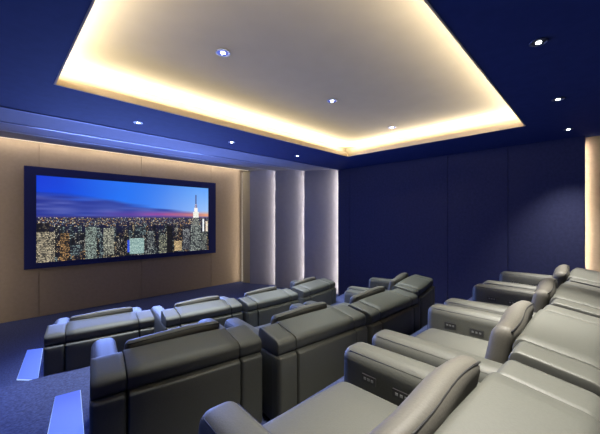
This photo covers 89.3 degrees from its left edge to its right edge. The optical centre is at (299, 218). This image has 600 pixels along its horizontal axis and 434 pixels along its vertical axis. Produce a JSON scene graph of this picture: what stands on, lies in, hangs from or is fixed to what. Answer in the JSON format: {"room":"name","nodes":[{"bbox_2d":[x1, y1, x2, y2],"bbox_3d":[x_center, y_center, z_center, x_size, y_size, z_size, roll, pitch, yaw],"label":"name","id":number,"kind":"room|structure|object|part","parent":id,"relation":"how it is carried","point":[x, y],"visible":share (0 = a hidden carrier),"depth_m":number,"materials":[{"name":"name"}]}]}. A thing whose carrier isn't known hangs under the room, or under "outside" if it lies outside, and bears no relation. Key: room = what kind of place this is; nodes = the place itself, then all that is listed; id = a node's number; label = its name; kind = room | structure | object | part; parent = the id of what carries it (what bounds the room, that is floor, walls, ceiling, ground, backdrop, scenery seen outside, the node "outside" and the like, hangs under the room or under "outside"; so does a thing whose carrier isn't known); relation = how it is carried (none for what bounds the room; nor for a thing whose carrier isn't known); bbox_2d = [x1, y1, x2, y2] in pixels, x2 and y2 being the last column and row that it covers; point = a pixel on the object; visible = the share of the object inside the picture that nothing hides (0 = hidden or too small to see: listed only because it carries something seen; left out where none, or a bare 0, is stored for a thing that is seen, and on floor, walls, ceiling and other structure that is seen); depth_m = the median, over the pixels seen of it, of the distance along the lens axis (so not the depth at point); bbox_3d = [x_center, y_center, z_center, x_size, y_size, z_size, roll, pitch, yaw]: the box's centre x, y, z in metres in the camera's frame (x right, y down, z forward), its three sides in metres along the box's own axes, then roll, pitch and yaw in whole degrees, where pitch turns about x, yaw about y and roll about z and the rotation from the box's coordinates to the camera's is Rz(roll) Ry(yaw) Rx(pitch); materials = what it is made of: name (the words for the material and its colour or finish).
{"room":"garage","nodes":[
{"label":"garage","id":0,"kind":"room"},
{"bbox_2d":[0,137,246,322],"bbox_3d":[-3.774,-0.010,6.893,0.150,3.680,7.930,0,0,45],"label":"wall","id":1,"kind":"structure","parent":0,"point":[30,293],"depth_m":6.36,"materials":[{"name":"beige fabric"}]},
{"bbox_2d":[24,165,215,269],"bbox_3d":[-3.642,-0.018,6.845,0.095,1.875,3.825,0,0,45],"label":"projection screen","id":2,"kind":"object","parent":1,"relation":"attached to","point":[72,217],"visible":1,"depth_m":6.41,"materials":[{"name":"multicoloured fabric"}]},
{"bbox_2d":[0,131,263,170],"bbox_3d":[-3.057,-1.365,6.188,0.960,0.040,7.930,0,0,45],"label":"step","id":3,"kind":"structure","parent":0,"point":[2,133],"depth_m":5.91,"materials":[{"name":"blue paint"}]},
{"bbox_2d":[2,137,247,170],"bbox_3d":[-3.362,-1.357,6.580,0.024,0.036,5.440,0,0,45],"label":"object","id":4,"kind":"object","parent":3,"relation":"attached to","point":[2,137],"visible":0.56,"depth_m":6.08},
{"bbox_2d":[0,123,292,170],"bbox_3d":[-2.455,-1.305,5.595,1.050,0.040,7.930,0,0,45],"label":"step","id":5,"kind":"structure","parent":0,"point":[3,126],"depth_m":5.26,"materials":[{"name":"blue paint"}]},
{"bbox_2d":[0,130,274,170],"bbox_3d":[-2.819,-1.291,5.954,0.032,0.028,7.930,0,0,45],"label":"trim","id":6,"kind":"structure","parent":5,"relation":"attached to","point":[0,130],"depth_m":5.47,"materials":[{"name":"blue paint"}]},
{"bbox_2d":[0,108,329,170],"bbox_3d":[-1.814,-1.225,4.964,1.070,0.040,7.930,0,0,45],"label":"step","id":7,"kind":"structure","parent":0,"point":[6,115],"depth_m":4.51,"materials":[{"name":"blue paint"}]},
{"bbox_2d":[0,121,302,170],"bbox_3d":[-2.185,-1.211,5.329,0.032,0.028,7.930,0,0,45],"label":"trim","id":8,"kind":"structure","parent":7,"relation":"attached to","point":[0,121],"depth_m":4.78,"materials":[{"name":"blue paint"}]},
{"bbox_2d":[0,281,337,387],"bbox_3d":[-0.620,1.890,3.789,9.300,0.120,7.630,0,0,45],"label":"floor","id":9,"kind":"structure","parent":0,"point":[17,337],"depth_m":5.30,"materials":[{"name":"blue carpet"}]},
{"bbox_2d":[17,348,42,380],"bbox_3d":[-3.372,1.821,3.803,0.189,0.018,1.104,0,0,-38],"label":"step light","id":10,"kind":"object","parent":9,"relation":"on","point":[30,367],"visible":0.86,"depth_m":3.74,"materials":[{"name":"blue"}]},
{"bbox_2d":[43,307,154,375],"bbox_3d":[-2.393,1.453,3.675,1.013,0.739,1.001,0,0,-35],"label":"recliner","id":11,"kind":"object","parent":9,"relation":"on","point":[68,342],"visible":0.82,"depth_m":3.25,"materials":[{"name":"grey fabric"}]},
{"bbox_3d":[-2.498,1.538,3.093,0.172,0.525,0.148,0,0,-35],"label":"panel","id":12,"kind":"part","parent":11,"relation":"part of","materials":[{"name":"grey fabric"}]},
{"bbox_3d":[-2.740,1.531,3.455,0.188,0.581,0.962,0,0,-35],"label":"armrest","id":13,"kind":"part","parent":11,"relation":"part of","materials":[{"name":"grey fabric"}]},
{"bbox_2d":[69,307,132,320],"bbox_3d":[-2.341,1.254,3.601,0.630,0.341,0.173,0,0,-35],"label":"headrest pillow","id":14,"kind":"object","parent":11,"relation":"on","point":[125,309],"depth_m":3.55,"materials":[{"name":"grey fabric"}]},
{"bbox_3d":[-2.213,1.210,3.420,0.669,0.166,0.315,0,0,-35],"label":"backrest","id":15,"kind":"part","parent":11,"relation":"part of","materials":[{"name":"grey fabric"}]},
{"bbox_3d":[-2.181,1.538,3.374,0.669,0.525,0.265,0,0,-35],"label":"panel","id":16,"kind":"part","parent":11,"relation":"part of","materials":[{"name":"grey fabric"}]},
{"bbox_3d":[-2.068,1.531,3.927,0.188,0.581,0.962,0,0,-35],"label":"armrest","id":17,"kind":"part","parent":11,"relation":"part of","materials":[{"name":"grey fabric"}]},
{"bbox_3d":[-1.810,1.538,3.576,0.172,0.525,0.148,0,0,-35],"label":"panel","id":18,"kind":"part","parent":11,"relation":"part of","materials":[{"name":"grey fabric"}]},
{"bbox_2d":[151,295,242,332],"bbox_3d":[-1.460,1.453,4.221,0.993,0.739,1.001,0,0,-38],"label":"recliner","id":19,"kind":"object","parent":9,"relation":"on","point":[188,312],"visible":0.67,"depth_m":3.93,"materials":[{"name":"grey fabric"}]},
{"bbox_3d":[-1.790,1.531,3.989,0.184,0.581,0.962,0,0,-38],"label":"armrest","id":20,"kind":"part","parent":19,"relation":"part of","materials":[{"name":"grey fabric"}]},
{"bbox_3d":[-1.530,1.538,3.639,0.168,0.525,0.148,0,0,-38],"label":"panel","id":21,"kind":"part","parent":19,"relation":"part of","materials":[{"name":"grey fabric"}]},
{"bbox_2d":[174,295,219,307],"bbox_3d":[-1.405,1.254,4.149,0.618,0.341,0.173,0,0,-38],"label":"headrest pillow","id":22,"kind":"object","parent":19,"relation":"on","point":[209,298],"depth_m":4.08,"materials":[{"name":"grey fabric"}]},
{"bbox_3d":[-1.269,1.210,3.975,0.656,0.166,0.315,0,0,-38],"label":"backrest","id":23,"kind":"part","parent":19,"relation":"part of","materials":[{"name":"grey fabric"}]},
{"bbox_3d":[-1.234,1.538,3.930,0.656,0.525,0.265,0,0,-38],"label":"panel","id":24,"kind":"part","parent":19,"relation":"part of","materials":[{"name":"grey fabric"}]},
{"bbox_3d":[-0.880,1.538,4.147,0.168,0.525,0.148,0,0,-38],"label":"panel","id":25,"kind":"part","parent":19,"relation":"part of","materials":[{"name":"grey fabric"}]},
{"bbox_2d":[220,286,298,326],"bbox_3d":[-0.682,1.453,4.789,0.934,0.739,1.001,0,0,-43],"label":"recliner","id":26,"kind":"object","parent":9,"relation":"on","point":[259,306],"visible":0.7,"depth_m":4.39,"materials":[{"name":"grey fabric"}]},
{"bbox_3d":[-0.972,1.531,4.545,0.174,0.581,0.962,0,0,-43],"label":"armrest","id":27,"kind":"part","parent":26,"relation":"part of","materials":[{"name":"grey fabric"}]},
{"bbox_3d":[-0.682,1.538,4.220,0.158,0.525,0.148,0,0,-43],"label":"panel","id":28,"kind":"part","parent":26,"relation":"part of","materials":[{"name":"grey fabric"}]},
{"bbox_2d":[244,286,276,296],"bbox_3d":[-0.620,1.254,4.723,0.582,0.341,0.173,0,0,-43],"label":"headrest pillow","id":29,"kind":"object","parent":26,"relation":"on","point":[267,289],"depth_m":4.65,"materials":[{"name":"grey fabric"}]},
{"bbox_3d":[-0.469,1.210,4.560,0.617,0.166,0.315,0,0,-43],"label":"backrest","id":30,"kind":"part","parent":26,"relation":"part of","materials":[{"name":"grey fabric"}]},
{"bbox_3d":[-0.431,1.538,4.519,0.617,0.525,0.265,0,0,-43],"label":"panel","id":31,"kind":"part","parent":26,"relation":"part of","materials":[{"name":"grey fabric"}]},
{"bbox_2d":[277,277,335,304],"bbox_3d":[-0.006,1.453,5.542,1.001,0.739,0.983,0,0,38],"label":"recliner","id":32,"kind":"object","parent":9,"relation":"on","point":[307,289],"visible":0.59,"depth_m":5.27,"materials":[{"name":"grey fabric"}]},
{"bbox_2d":[293,277,315,286],"bbox_3d":[0.066,1.254,5.487,0.173,0.341,0.612,0,0,38],"label":"headrest pillow","id":33,"kind":"object","parent":32,"relation":"on","point":[309,279],"depth_m":5.39,"materials":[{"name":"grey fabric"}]},
{"bbox_3d":[0.075,1.538,4.965,0.148,0.525,0.167,0,0,38],"label":"panel","id":34,"kind":"part","parent":32,"relation":"part of","materials":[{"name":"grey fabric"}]},
{"bbox_3d":[0.242,1.210,5.352,0.315,0.166,0.649,0,0,38],"label":"backrest","id":35,"kind":"part","parent":32,"relation":"part of","materials":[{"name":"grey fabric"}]},
{"bbox_3d":[0.286,1.538,5.318,0.265,0.525,0.650,0,0,38],"label":"panel","id":36,"kind":"part","parent":32,"relation":"part of","materials":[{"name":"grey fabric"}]},
{"bbox_3d":[0.573,1.538,5.613,0.148,0.525,0.167,0,0,38],"label":"panel","id":37,"kind":"part","parent":32,"relation":"part of","materials":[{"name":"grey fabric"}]},
{"bbox_2d":[0,294,440,433],"bbox_3d":[0.670,1.690,2.519,5.280,0.280,7.030,0,0,45],"label":"floor","id":38,"kind":"structure","parent":0,"point":[26,407],"depth_m":2.59,"materials":[{"name":"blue carpet"}]},
{"bbox_2d":[47,390,83,433],"bbox_3d":[-1.806,1.541,2.332,0.220,0.018,0.836,0,0,-38],"label":"step light","id":39,"kind":"object","parent":38,"relation":"on","point":[67,415],"visible":1,"depth_m":2.36,"materials":[{"name":"blue"}]},
{"bbox_2d":[89,318,261,433],"bbox_3d":[-0.981,1.173,2.324,1.057,0.739,1.001,0,0,-36],"label":"recliner","id":40,"kind":"object","parent":38,"relation":"on","point":[163,382],"visible":0.94,"depth_m":1.93,"materials":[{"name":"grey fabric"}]},
{"bbox_3d":[-1.339,1.251,2.089,0.196,0.581,0.962,0,0,-36],"label":"armrest","id":41,"kind":"part","parent":40,"relation":"part of","materials":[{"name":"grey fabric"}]},
{"bbox_3d":[-1.092,1.258,1.730,0.179,0.525,0.148,0,0,-36],"label":"panel","id":42,"kind":"part","parent":40,"relation":"part of","materials":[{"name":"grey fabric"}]},
{"bbox_2d":[124,321,219,349],"bbox_3d":[-0.928,0.974,2.251,0.658,0.341,0.173,0,0,-36],"label":"headrest pillow","id":43,"kind":"object","parent":40,"relation":"on","point":[191,329],"depth_m":2.18,"materials":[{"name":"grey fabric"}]},
{"bbox_3d":[-0.797,0.930,2.072,0.698,0.166,0.315,0,0,-36],"label":"backrest","id":44,"kind":"part","parent":40,"relation":"part of","materials":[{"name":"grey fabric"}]},
{"bbox_3d":[-0.764,1.258,2.026,0.698,0.525,0.265,0,0,-36],"label":"panel","id":45,"kind":"part","parent":40,"relation":"part of","materials":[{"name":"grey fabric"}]},
{"bbox_3d":[-0.645,1.251,2.592,0.196,0.581,0.962,0,0,-36],"label":"armrest","id":46,"kind":"part","parent":40,"relation":"part of","materials":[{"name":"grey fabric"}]},
{"bbox_3d":[-0.381,1.258,2.246,0.179,0.525,0.148,0,0,-36],"label":"panel","id":47,"kind":"part","parent":40,"relation":"part of","materials":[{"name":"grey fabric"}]},
{"bbox_2d":[224,302,366,419],"bbox_3d":[-0.065,1.173,2.861,1.013,0.739,1.001,0,0,-40],"label":"recliner","id":48,"kind":"object","parent":38,"relation":"on","point":[303,347],"visible":0.74,"depth_m":2.38,"materials":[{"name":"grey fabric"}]},
{"bbox_3d":[-0.393,1.251,2.612,0.188,0.581,0.962,0,0,-40],"label":"armrest","id":49,"kind":"part","parent":48,"relation":"part of","materials":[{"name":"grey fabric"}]},
{"bbox_3d":[-0.121,1.258,2.272,0.172,0.525,0.148,0,0,-40],"label":"panel","id":50,"kind":"part","parent":48,"relation":"part of","materials":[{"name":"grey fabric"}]},
{"bbox_3d":[0.237,1.251,3.139,0.188,0.581,0.962,0,0,-40],"label":"armrest","id":51,"kind":"part","parent":48,"relation":"part of","materials":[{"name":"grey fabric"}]},
{"bbox_2d":[270,302,326,324],"bbox_3d":[-0.007,0.974,2.791,0.630,0.341,0.173,0,0,-40],"label":"headrest pillow","id":52,"kind":"object","parent":48,"relation":"on","point":[317,306],"depth_m":2.70,"materials":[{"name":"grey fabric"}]},
{"bbox_3d":[0.135,0.930,2.622,0.669,0.166,0.315,0,0,-40],"label":"backrest","id":53,"kind":"part","parent":48,"relation":"part of","materials":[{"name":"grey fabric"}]},
{"bbox_3d":[0.171,1.258,2.579,0.669,0.525,0.265,0,0,-40],"label":"panel","id":54,"kind":"part","parent":48,"relation":"part of","materials":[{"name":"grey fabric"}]},
{"bbox_3d":[0.524,1.258,2.812,0.172,0.525,0.148,0,0,-40],"label":"panel","id":55,"kind":"part","parent":48,"relation":"part of","materials":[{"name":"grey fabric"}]},
{"bbox_2d":[304,286,419,344],"bbox_3d":[0.700,1.173,3.526,1.023,0.739,1.001,0,0,-45],"label":"recliner","id":56,"kind":"object","parent":38,"relation":"on","point":[397,310],"visible":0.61,"depth_m":3.23,"materials":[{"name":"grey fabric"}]},
{"bbox_3d":[0.393,1.251,3.248,0.190,0.581,0.962,0,0,-45],"label":"armrest","id":57,"kind":"part","parent":56,"relation":"part of","materials":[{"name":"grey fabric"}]},
{"bbox_2d":[334,303,348,306],"bbox_3d":[0.619,1.215,3.608,0.660,0.254,0.750,0,0,-45],"label":"seat cushion","id":58,"kind":"object","parent":56,"relation":"on","point":[340,304],"depth_m":3.88,"materials":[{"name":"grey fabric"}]},
{"bbox_3d":[0.979,1.251,3.833,0.190,0.581,0.962,0,0,-45],"label":"armrest","id":59,"kind":"part","parent":56,"relation":"part of","materials":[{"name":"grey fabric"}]},
{"bbox_2d":[349,286,384,303],"bbox_3d":[0.763,0.974,3.463,0.636,0.341,0.173,0,0,-45],"label":"headrest pillow","id":60,"kind":"object","parent":56,"relation":"on","point":[379,289],"depth_m":3.34,"materials":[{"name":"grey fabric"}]},
{"bbox_3d":[0.693,1.258,2.932,0.173,0.525,0.148,0,0,-45],"label":"panel","id":61,"kind":"part","parent":56,"relation":"part of","materials":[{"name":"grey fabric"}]},
{"bbox_3d":[0.920,0.930,3.306,0.675,0.166,0.315,0,0,-45],"label":"backrest","id":62,"kind":"part","parent":56,"relation":"part of","materials":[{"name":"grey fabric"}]},
{"bbox_3d":[0.960,1.258,3.266,0.676,0.525,0.265,0,0,-45],"label":"panel","id":63,"kind":"part","parent":56,"relation":"part of","materials":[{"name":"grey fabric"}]},
{"bbox_3d":[1.294,1.258,3.533,0.173,0.525,0.148,0,0,-45],"label":"panel","id":64,"kind":"part","parent":56,"relation":"part of","materials":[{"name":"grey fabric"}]},
{"bbox_2d":[347,273,434,328],"bbox_3d":[1.323,1.173,4.395,1.001,0.739,1.003,0,0,36],"label":"recliner","id":65,"kind":"object","parent":38,"relation":"on","point":[419,285],"visible":0.39,"depth_m":4.14,"materials":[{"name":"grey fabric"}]},
{"bbox_3d":[1.071,1.251,4.075,0.962,0.581,0.186,0,0,36],"label":"armrest","id":66,"kind":"part","parent":65,"relation":"part of","materials":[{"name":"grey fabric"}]},
{"bbox_3d":[1.544,1.251,4.737,0.962,0.581,0.186,0,0,36],"label":"armrest","id":67,"kind":"part","parent":65,"relation":"part of","materials":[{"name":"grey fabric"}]},
{"bbox_2d":[388,273,407,289],"bbox_3d":[1.397,0.974,4.342,0.173,0.341,0.624,0,0,36],"label":"headrest pillow","id":68,"kind":"object","parent":65,"relation":"on","point":[402,276],"depth_m":4.13,"materials":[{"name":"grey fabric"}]},
{"bbox_3d":[1.577,0.930,4.213,0.315,0.166,0.662,0,0,36],"label":"backrest","id":69,"kind":"part","parent":65,"relation":"part of","materials":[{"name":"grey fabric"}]},
{"bbox_3d":[1.623,1.258,4.181,0.265,0.525,0.663,0,0,36],"label":"panel","id":70,"kind":"part","parent":65,"relation":"part of","materials":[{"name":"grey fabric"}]},
{"bbox_3d":[1.904,1.258,4.492,0.148,0.525,0.170,0,0,36],"label":"panel","id":71,"kind":"part","parent":65,"relation":"part of","materials":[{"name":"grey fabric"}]},
{"bbox_2d":[243,171,249,282],"bbox_3d":[-1.475,0.242,8.672,0.326,3.175,0.045,0,0,17],"label":"wall panel","id":72,"kind":"object","parent":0,"point":[246,175],"visible":0.64,"depth_m":8.67,"materials":[{"name":"beige paint"}]},
{"bbox_2d":[250,170,274,284],"bbox_3d":[-0.970,0.242,8.437,0.908,3.175,0.026,0,0,15],"label":"wall panel","id":73,"kind":"object","parent":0,"point":[262,182],"visible":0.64,"depth_m":8.44,"materials":[{"name":"grey fabric"}]},
{"bbox_2d":[275,170,303,287],"bbox_3d":[-0.211,0.273,8.003,0.966,3.115,0.027,0,0,20],"label":"wall panel","id":74,"kind":"object","parent":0,"point":[289,184],"visible":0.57,"depth_m":8.01,"materials":[{"name":"grey fabric"}]},
{"bbox_2d":[59,0,520,152],"bbox_3d":[0.345,-1.310,3.180,3.180,0.220,4.773,0,0,45],"label":"ceiling","id":75,"kind":"structure","parent":0,"point":[385,64],"depth_m":2.77,"materials":[{"name":"beige paint"}]},
{"bbox_2d":[216,49,229,56],"bbox_3d":[-0.635,-1.366,2.505,0.120,0.014,0.120,0,0,45],"label":"recessed light","id":76,"kind":"object","parent":75,"relation":"in","point":[220,52],"visible":1,"depth_m":2.50,"materials":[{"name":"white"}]},
{"bbox_2d":[327,99,336,102],"bbox_3d":[0.372,-1.366,3.528,0.120,0.014,0.120,0,0,45],"label":"recessed light","id":77,"kind":"object","parent":75,"relation":"in","point":[328,100],"visible":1,"depth_m":3.51,"materials":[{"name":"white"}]},
{"bbox_2d":[0,0,599,169],"bbox_3d":[0.502,-1.175,2.684,5.750,0.050,7.930,0,0,45],"label":"ceiling","id":78,"kind":"structure","parent":0,"point":[37,36],"depth_m":2.44,"materials":[{"name":"blue paint"}]},
{"bbox_2d":[0,106,336,169],"bbox_3d":[-1.537,-1.156,4.691,0.032,0.028,7.930,0,0,45],"label":"trim","id":79,"kind":"structure","parent":78,"relation":"attached to","point":[0,106],"depth_m":4.04,"materials":[{"name":"blue paint"}]},
{"bbox_2d":[54,0,525,156],"bbox_3d":[0.345,-1.180,3.180,2.680,0.064,4.273,0,0,45],"label":"trim","id":80,"kind":"structure","parent":78,"relation":"attached to","point":[60,82],"depth_m":3.52,"materials":[{"name":"beige paint"}]},
{"bbox_2d":[529,38,547,46],"bbox_3d":[1.554,-1.146,1.978,0.100,0.012,0.100,0,0,45],"label":"recessed light","id":81,"kind":"object","parent":78,"relation":"in","point":[538,42],"visible":1,"depth_m":1.97,"materials":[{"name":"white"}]},
{"bbox_2d":[551,97,564,101],"bbox_3d":[2.480,-1.146,2.919,0.100,0.012,0.100,0,0,45],"label":"recessed light","id":82,"kind":"object","parent":78,"relation":"in","point":[558,98],"visible":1,"depth_m":2.91,"materials":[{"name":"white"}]},
{"bbox_2d":[304,169,337,293],"bbox_3d":[0.579,0.312,7.523,0.995,3.035,0.027,0,0,20],"label":"wall panel","id":83,"kind":"object","parent":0,"point":[320,186],"visible":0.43,"depth_m":7.53,"materials":[{"name":"grey fabric"}]},
{"bbox_2d":[294,297,471,406],"bbox_3d":[1.564,1.390,1.639,2.770,0.320,7.030,0,0,45],"label":"floor","id":84,"kind":"structure","parent":0,"point":[424,328],"depth_m":2.32,"materials":[{"name":"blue carpet"}]},
{"bbox_2d":[199,342,599,433],"bbox_3d":[0.313,0.853,0.981,0.983,0.739,1.001,0,0,-42],"label":"recliner","id":85,"kind":"object","parent":84,"relation":"on","point":[382,391],"visible":1,"depth_m":0.98,"materials":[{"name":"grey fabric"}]},
{"bbox_3d":[0.006,0.931,0.726,0.183,0.581,0.962,0,0,-42],"label":"armrest","id":86,"kind":"part","parent":85,"relation":"part of","materials":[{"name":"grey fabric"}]},
{"bbox_2d":[262,382,397,433],"bbox_3d":[0.236,0.895,1.065,0.634,0.254,0.750,0,0,-42],"label":"seat cushion","id":87,"kind":"object","parent":85,"relation":"on","point":[344,407],"depth_m":1.22,"materials":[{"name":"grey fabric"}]},
{"bbox_3d":[0.324,0.755,1.424,0.014,0.036,0.075,0,0,-44],"label":"control panel","id":88,"kind":"part","parent":85,"relation":"part of","materials":[{"name":"black plastic"}]},
{"bbox_3d":[0.438,0.762,1.304,0.015,0.036,0.085,0,0,-44],"label":"control panel","id":89,"kind":"part","parent":85,"relation":"part of","materials":[{"name":"black plastic"}]},
{"bbox_3d":[0.594,0.931,1.264,0.183,0.581,0.962,0,0,-42],"label":"armrest","id":90,"kind":"part","parent":85,"relation":"part of","materials":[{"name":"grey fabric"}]},
{"bbox_2d":[369,355,479,433],"bbox_3d":[0.374,0.654,0.914,0.612,0.341,0.173,0,0,-42],"label":"headrest pillow","id":91,"kind":"object","parent":85,"relation":"on","point":[443,392],"depth_m":0.84,"materials":[{"name":"grey leather"}]},
{"bbox_3d":[0.523,0.610,0.750,0.649,0.166,0.315,0,0,-42],"label":"backrest","id":92,"kind":"part","parent":85,"relation":"part of","materials":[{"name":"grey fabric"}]},
{"bbox_2d":[372,300,599,396],"bbox_3d":[1.068,0.853,1.703,0.984,0.739,1.001,0,0,-44],"label":"recliner","id":93,"kind":"object","parent":84,"relation":"on","point":[558,342],"visible":0.56,"depth_m":1.48,"materials":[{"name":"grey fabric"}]},
{"bbox_3d":[0.770,0.931,1.438,0.183,0.581,0.962,0,0,-44],"label":"armrest","id":94,"kind":"part","parent":93,"relation":"part of","materials":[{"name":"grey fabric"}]},
{"bbox_3d":[1.064,0.755,2.146,0.075,0.036,0.014,0,0,44],"label":"control panel","id":95,"kind":"part","parent":93,"relation":"part of","materials":[{"name":"black plastic"}]},
{"bbox_2d":[415,328,488,357],"bbox_3d":[0.988,0.895,1.785,0.634,0.254,0.750,0,0,-44],"label":"seat cushion","id":96,"kind":"object","parent":93,"relation":"on","point":[467,340],"depth_m":1.96,"materials":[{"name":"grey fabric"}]},
{"bbox_3d":[1.339,0.931,1.996,0.183,0.581,0.962,0,0,-44],"label":"armrest","id":97,"kind":"part","parent":93,"relation":"part of","materials":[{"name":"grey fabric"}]},
{"bbox_3d":[1.181,0.762,2.030,0.085,0.036,0.015,0,0,44],"label":"control panel","id":98,"kind":"part","parent":93,"relation":"part of","materials":[{"name":"black plastic"}]},
{"bbox_2d":[485,300,533,363],"bbox_3d":[1.131,0.654,1.638,0.612,0.341,0.173,0,0,-44],"label":"headrest pillow","id":99,"kind":"object","parent":93,"relation":"on","point":[516,320],"depth_m":1.43,"materials":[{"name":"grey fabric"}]},
{"bbox_3d":[1.287,0.610,1.480,0.649,0.166,0.315,0,0,-44],"label":"backrest","id":100,"kind":"part","parent":93,"relation":"part of","materials":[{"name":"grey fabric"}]},
{"bbox_2d":[444,277,599,317],"bbox_3d":[1.815,0.853,2.414,0.984,0.739,1.001,0,0,-45],"label":"recliner","id":101,"kind":"object","parent":84,"relation":"on","point":[581,298],"visible":0.33,"depth_m":2.27,"materials":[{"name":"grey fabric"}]},
{"bbox_3d":[1.519,0.931,2.147,0.183,0.581,0.962,0,0,-45],"label":"armrest","id":102,"kind":"part","parent":101,"relation":"part of","materials":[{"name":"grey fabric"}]},
{"bbox_3d":[1.806,0.755,2.858,0.075,0.036,0.014,0,0,44],"label":"control panel","id":103,"kind":"part","parent":101,"relation":"part of","materials":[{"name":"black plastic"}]},
{"bbox_2d":[476,301,509,306],"bbox_3d":[1.734,0.895,2.495,0.634,0.254,0.750,0,0,-45],"label":"seat cushion","id":104,"kind":"object","parent":101,"relation":"on","point":[501,303],"depth_m":2.80,"materials":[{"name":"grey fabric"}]},
{"bbox_3d":[2.083,0.931,2.710,0.183,0.581,0.962,0,0,-45],"label":"armrest","id":105,"kind":"part","parent":101,"relation":"part of","materials":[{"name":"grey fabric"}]},
{"bbox_3d":[1.925,0.762,2.743,0.085,0.036,0.015,0,0,44],"label":"control panel","id":106,"kind":"part","parent":101,"relation":"part of","materials":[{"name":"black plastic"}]},
{"bbox_2d":[531,277,557,312],"bbox_3d":[1.879,0.654,2.351,0.612,0.341,0.173,0,0,-45],"label":"headrest pillow","id":107,"kind":"object","parent":101,"relation":"on","point":[546,292],"depth_m":2.14,"materials":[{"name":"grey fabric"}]},
{"bbox_3d":[2.035,0.610,2.194,0.649,0.166,0.315,0,0,-45],"label":"backrest","id":108,"kind":"part","parent":101,"relation":"part of","materials":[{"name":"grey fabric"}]},
{"bbox_2d":[483,264,599,289],"bbox_3d":[2.553,0.853,3.128,1.001,0.739,0.983,0,0,45],"label":"recliner","id":109,"kind":"object","parent":84,"relation":"on","point":[530,281],"visible":0.23,"depth_m":3.02,"materials":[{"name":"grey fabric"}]},
{"bbox_3d":[2.259,0.931,2.858,0.962,0.581,0.183,0,0,45],"label":"armrest","id":110,"kind":"part","parent":109,"relation":"part of","materials":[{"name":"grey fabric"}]},
{"bbox_3d":[2.818,0.931,3.426,0.962,0.581,0.183,0,0,45],"label":"armrest","id":111,"kind":"part","parent":109,"relation":"part of","materials":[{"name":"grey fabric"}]},
{"bbox_2d":[552,264,569,288],"bbox_3d":[2.617,0.654,3.065,0.173,0.341,0.612,0,0,45],"label":"headrest pillow","id":112,"kind":"object","parent":109,"relation":"on","point":[562,273],"depth_m":2.85,"materials":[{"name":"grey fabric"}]},
{"bbox_3d":[2.775,0.610,2.909,0.315,0.166,0.649,0,0,45],"label":"backrest","id":113,"kind":"part","parent":109,"relation":"part of","materials":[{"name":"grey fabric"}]},
{"bbox_2d":[338,136,584,303],"bbox_3d":[2.465,0.325,5.741,4.268,3.010,0.120,0,0,45],"label":"wall","id":114,"kind":"structure","parent":0,"point":[459,221],"depth_m":5.27,"materials":[{"name":"blue fabric"}]},
{"bbox_2d":[585,136,599,271],"bbox_3d":[4.580,0.140,3.869,1.600,3.380,0.120,0,0,45],"label":"wall","id":115,"kind":"structure","parent":0,"point":[592,144],"depth_m":4.26,"materials":[{"name":"beige fabric"}]}
]}

